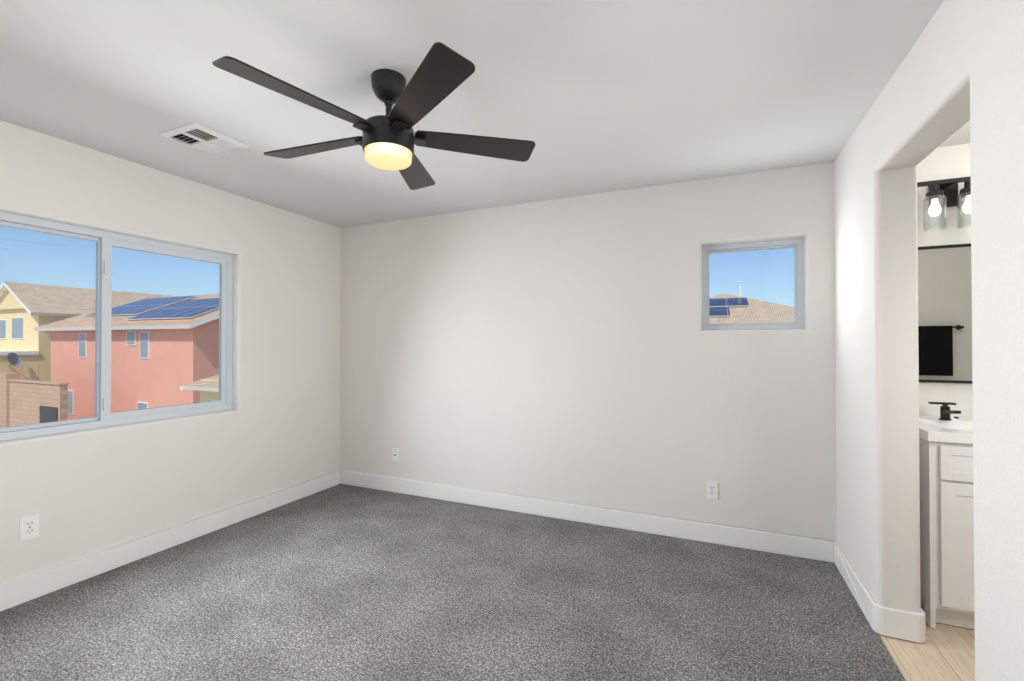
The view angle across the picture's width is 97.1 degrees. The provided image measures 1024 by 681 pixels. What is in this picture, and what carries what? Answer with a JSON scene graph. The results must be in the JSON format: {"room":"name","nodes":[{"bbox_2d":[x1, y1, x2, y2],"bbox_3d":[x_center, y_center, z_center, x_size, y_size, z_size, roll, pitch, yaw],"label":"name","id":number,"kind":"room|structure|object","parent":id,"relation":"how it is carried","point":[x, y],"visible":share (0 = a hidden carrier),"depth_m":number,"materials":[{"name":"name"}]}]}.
{"room":"empty bedroom","nodes":[
{"label":"empty bedroom","id":0,"kind":"room"},
{"bbox_2d":[0,120,340,584],"bbox_3d":[-2.454,0.121,2.659,0.160,2.550,4.020,0,-1,24],"label":"wall","id":1,"kind":"structure","parent":0,"point":[83,493],"depth_m":3.05,"materials":[{"name":"white paint"}]},
{"bbox_2d":[19,514,38,540],"bbox_3d":[-2.497,0.968,2.340,0.008,0.116,0.072,0,-1,24],"label":"outlet","id":2,"kind":"object","parent":1,"relation":"attached to","point":[29,527],"visible":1,"depth_m":2.34,"materials":[{"name":"white plastic"}]},
{"bbox_2d":[0,211,232,440],"bbox_3d":[-2.458,-0.069,2.719,0.076,1.178,1.570,0,-1,24],"label":"window","id":3,"kind":"structure","parent":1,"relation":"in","point":[106,241],"depth_m":2.72,"materials":[{"name":"white plastic"}]},
{"bbox_2d":[0,470,339,611],"bbox_3d":[-2.375,1.281,2.609,0.028,0.128,3.630,0,-1,24],"label":"baseboard","id":4,"kind":"structure","parent":1,"relation":"attached to","point":[13,593],"depth_m":2.80,"materials":[{"name":"white wood"}]},
{"bbox_2d":[0,484,905,680],"bbox_3d":[-0.649,1.399,1.862,4.097,0.120,4.020,0,-1,24],"label":"floor","id":5,"kind":"structure","parent":0,"point":[341,582],"depth_m":2.26,"materials":[{"name":"grey carpet"}]},
{"bbox_2d":[0,0,969,227],"bbox_3d":[0.485,-1.191,1.391,6.570,0.170,4.020,0,-1,24],"label":"ceiling","id":6,"kind":"structure","parent":0,"point":[587,97],"depth_m":1.95,"materials":[{"name":"white paint"}]},
{"bbox_2d":[159,123,249,155],"bbox_3d":[-1.673,-1.163,2.473,0.300,0.166,0.300,0,-1,24],"label":"ceiling vent","id":7,"kind":"object","parent":6,"relation":"in","point":[203,138],"visible":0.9,"depth_m":2.46,"materials":[{"name":"white metal"}]},
{"bbox_2d":[212,42,534,189],"bbox_3d":[-0.555,-0.923,1.908,1.199,0.356,1.236,0,-1,24],"label":"ceiling fan","id":8,"kind":"object","parent":6,"relation":"hanging from","point":[389,140],"visible":1,"depth_m":1.81,"materials":[{"name":"black metal"}]},
{"bbox_2d":[340,143,972,541],"bbox_3d":[1.255,0.125,3.149,6.570,2.550,0.160,0,-1,24],"label":"wall","id":9,"kind":"structure","parent":0,"point":[568,349],"depth_m":3.30,"materials":[{"name":"white paint"}]},
{"bbox_2d":[392,448,398,461],"bbox_3d":[-1.044,1.023,4.045,0.072,0.116,0.018,0,-1,24],"label":"outlet","id":10,"kind":"object","parent":9,"relation":"attached to","point":[395,454],"visible":1,"depth_m":4.05,"materials":[{"name":"white plastic"}]},
{"bbox_2d":[340,470,827,561],"bbox_3d":[0.161,1.289,3.523,3.937,0.128,0.022,0,-1,24],"label":"baseboard","id":11,"kind":"structure","parent":9,"relation":"attached to","point":[765,541],"depth_m":3.27,"materials":[{"name":"white wood"}]},
{"bbox_2d":[706,481,717,499],"bbox_3d":[1.333,0.999,3.014,0.072,0.116,0.008,0,-1,24],"label":"outlet","id":12,"kind":"object","parent":9,"relation":"attached to","point":[711,489],"visible":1,"depth_m":3.01,"materials":[{"name":"white plastic"}]},
{"bbox_2d":[701,238,804,330],"bbox_3d":[1.605,-0.362,3.039,0.615,0.596,0.060,0,-1,24],"label":"window","id":13,"kind":"structure","parent":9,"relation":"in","point":[797,244],"depth_m":3.00,"materials":[{"name":"white plastic"}]},
{"bbox_2d":[917,176,970,230],"bbox_3d":[2.402,-0.746,2.484,0.330,0.270,0.153,0,-1,24],"label":"sconce","id":14,"kind":"object","parent":9,"relation":"attached to","point":[942,194],"visible":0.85,"depth_m":2.47,"materials":[{"name":"black metal"}]},
{"bbox_2d":[918,243,971,383],"bbox_3d":[2.428,-0.148,2.537,0.580,0.770,0.025,0,-1,24],"label":"vanity mirror","id":15,"kind":"object","parent":9,"relation":"attached to","point":[945,313],"visible":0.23,"depth_m":2.54,"materials":[{"name":"black mirror"}]},
{"bbox_2d":[879,622,974,680],"bbox_3d":[2.702,1.396,1.329,2.473,0.116,2.320,0,-1,24],"label":"floor","id":16,"kind":"structure","parent":0,"point":[944,652],"depth_m":1.93,"materials":[{"name":"brown wood"}]},
{"bbox_2d":[919,415,974,629],"bbox_3d":[2.307,0.882,2.250,0.573,0.920,0.625,0,-1,24],"label":"bathroom vanity","id":17,"kind":"object","parent":16,"relation":"on","point":[946,525],"visible":0.29,"depth_m":2.08,"materials":[{"name":"white paint"}]},
{"bbox_2d":[928,402,960,420],"bbox_3d":[2.277,0.376,2.366,0.105,0.092,0.156,0,-1,24],"label":"faucet","id":18,"kind":"object","parent":17,"relation":"on","point":[945,411],"visible":1,"depth_m":2.39,"materials":[{"name":"black metal"}]},
{"bbox_2d":[834,0,1023,680],"bbox_3d":[1.270,0.105,0.950,0.160,2.550,3.860,0,-1,24],"label":"wall","id":19,"kind":"structure","parent":0,"point":[961,65],"depth_m":1.67,"materials":[{"name":"white paint"}]},
{"bbox_2d":[828,540,891,636],"bbox_3d":[1.808,1.279,2.382,0.039,0.128,0.706,0,-1,24],"label":"baseboard","id":20,"kind":"structure","parent":19,"relation":"attached to","point":[879,618],"depth_m":2.23,"materials":[{"name":"white wood"}]},
{"bbox_2d":[892,608,925,642],"bbox_3d":[1.963,1.279,2.336,0.038,0.128,0.746,0,-1,24],"label":"baseboard","id":21,"kind":"structure","parent":19,"relation":"attached to","point":[898,623],"depth_m":2.01,"materials":[{"name":"white wood"}]},
{"bbox_3d":[-7.134,4.910,29.729,151.441,1.885,131.668,0,-1,24],"label":"ground","id":22,"kind":"structure","parent":0,"visible":0},
{"bbox_2d":[0,372,69,427],"bbox_3d":[-22.503,3.144,20.590,7.814,3.260,0.514,0,-1,24],"label":"wall","id":23,"kind":"structure","parent":22,"relation":"on","point":[31,401],"depth_m":19.95,"materials":[{"name":"brown brick"}]},
{"bbox_2d":[0,281,173,380],"bbox_3d":[-27.569,0.639,32.220,6.778,8.392,16.347,0,-1,24],"label":"house","id":24,"kind":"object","parent":22,"relation":"on","point":[6,350],"depth_m":26.83,"materials":[{"name":"paint"}]},
{"bbox_2d":[34,294,218,419],"bbox_3d":[-17.858,0.847,26.429,13.111,7.940,10.144,0,-1,24],"label":"house","id":25,"kind":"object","parent":22,"relation":"on","point":[64,351],"depth_m":21.73,"materials":[{"name":"paint"}]},
{"bbox_2d":[180,375,218,401],"bbox_3d":[-8.122,2.527,19.094,6.530,4.538,7.322,0,-1,24],"label":"annex","id":26,"kind":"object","parent":22,"relation":"on","point":[213,391],"depth_m":16.93,"materials":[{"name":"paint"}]},
{"bbox_2d":[709,281,793,323],"bbox_3d":[11.009,0.906,23.452,10.111,7.812,10.132,0,-1,24],"label":"house","id":27,"kind":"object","parent":22,"relation":"on","point":[729,301],"depth_m":20.13,"materials":[{"name":"beige paint"}]}
]}

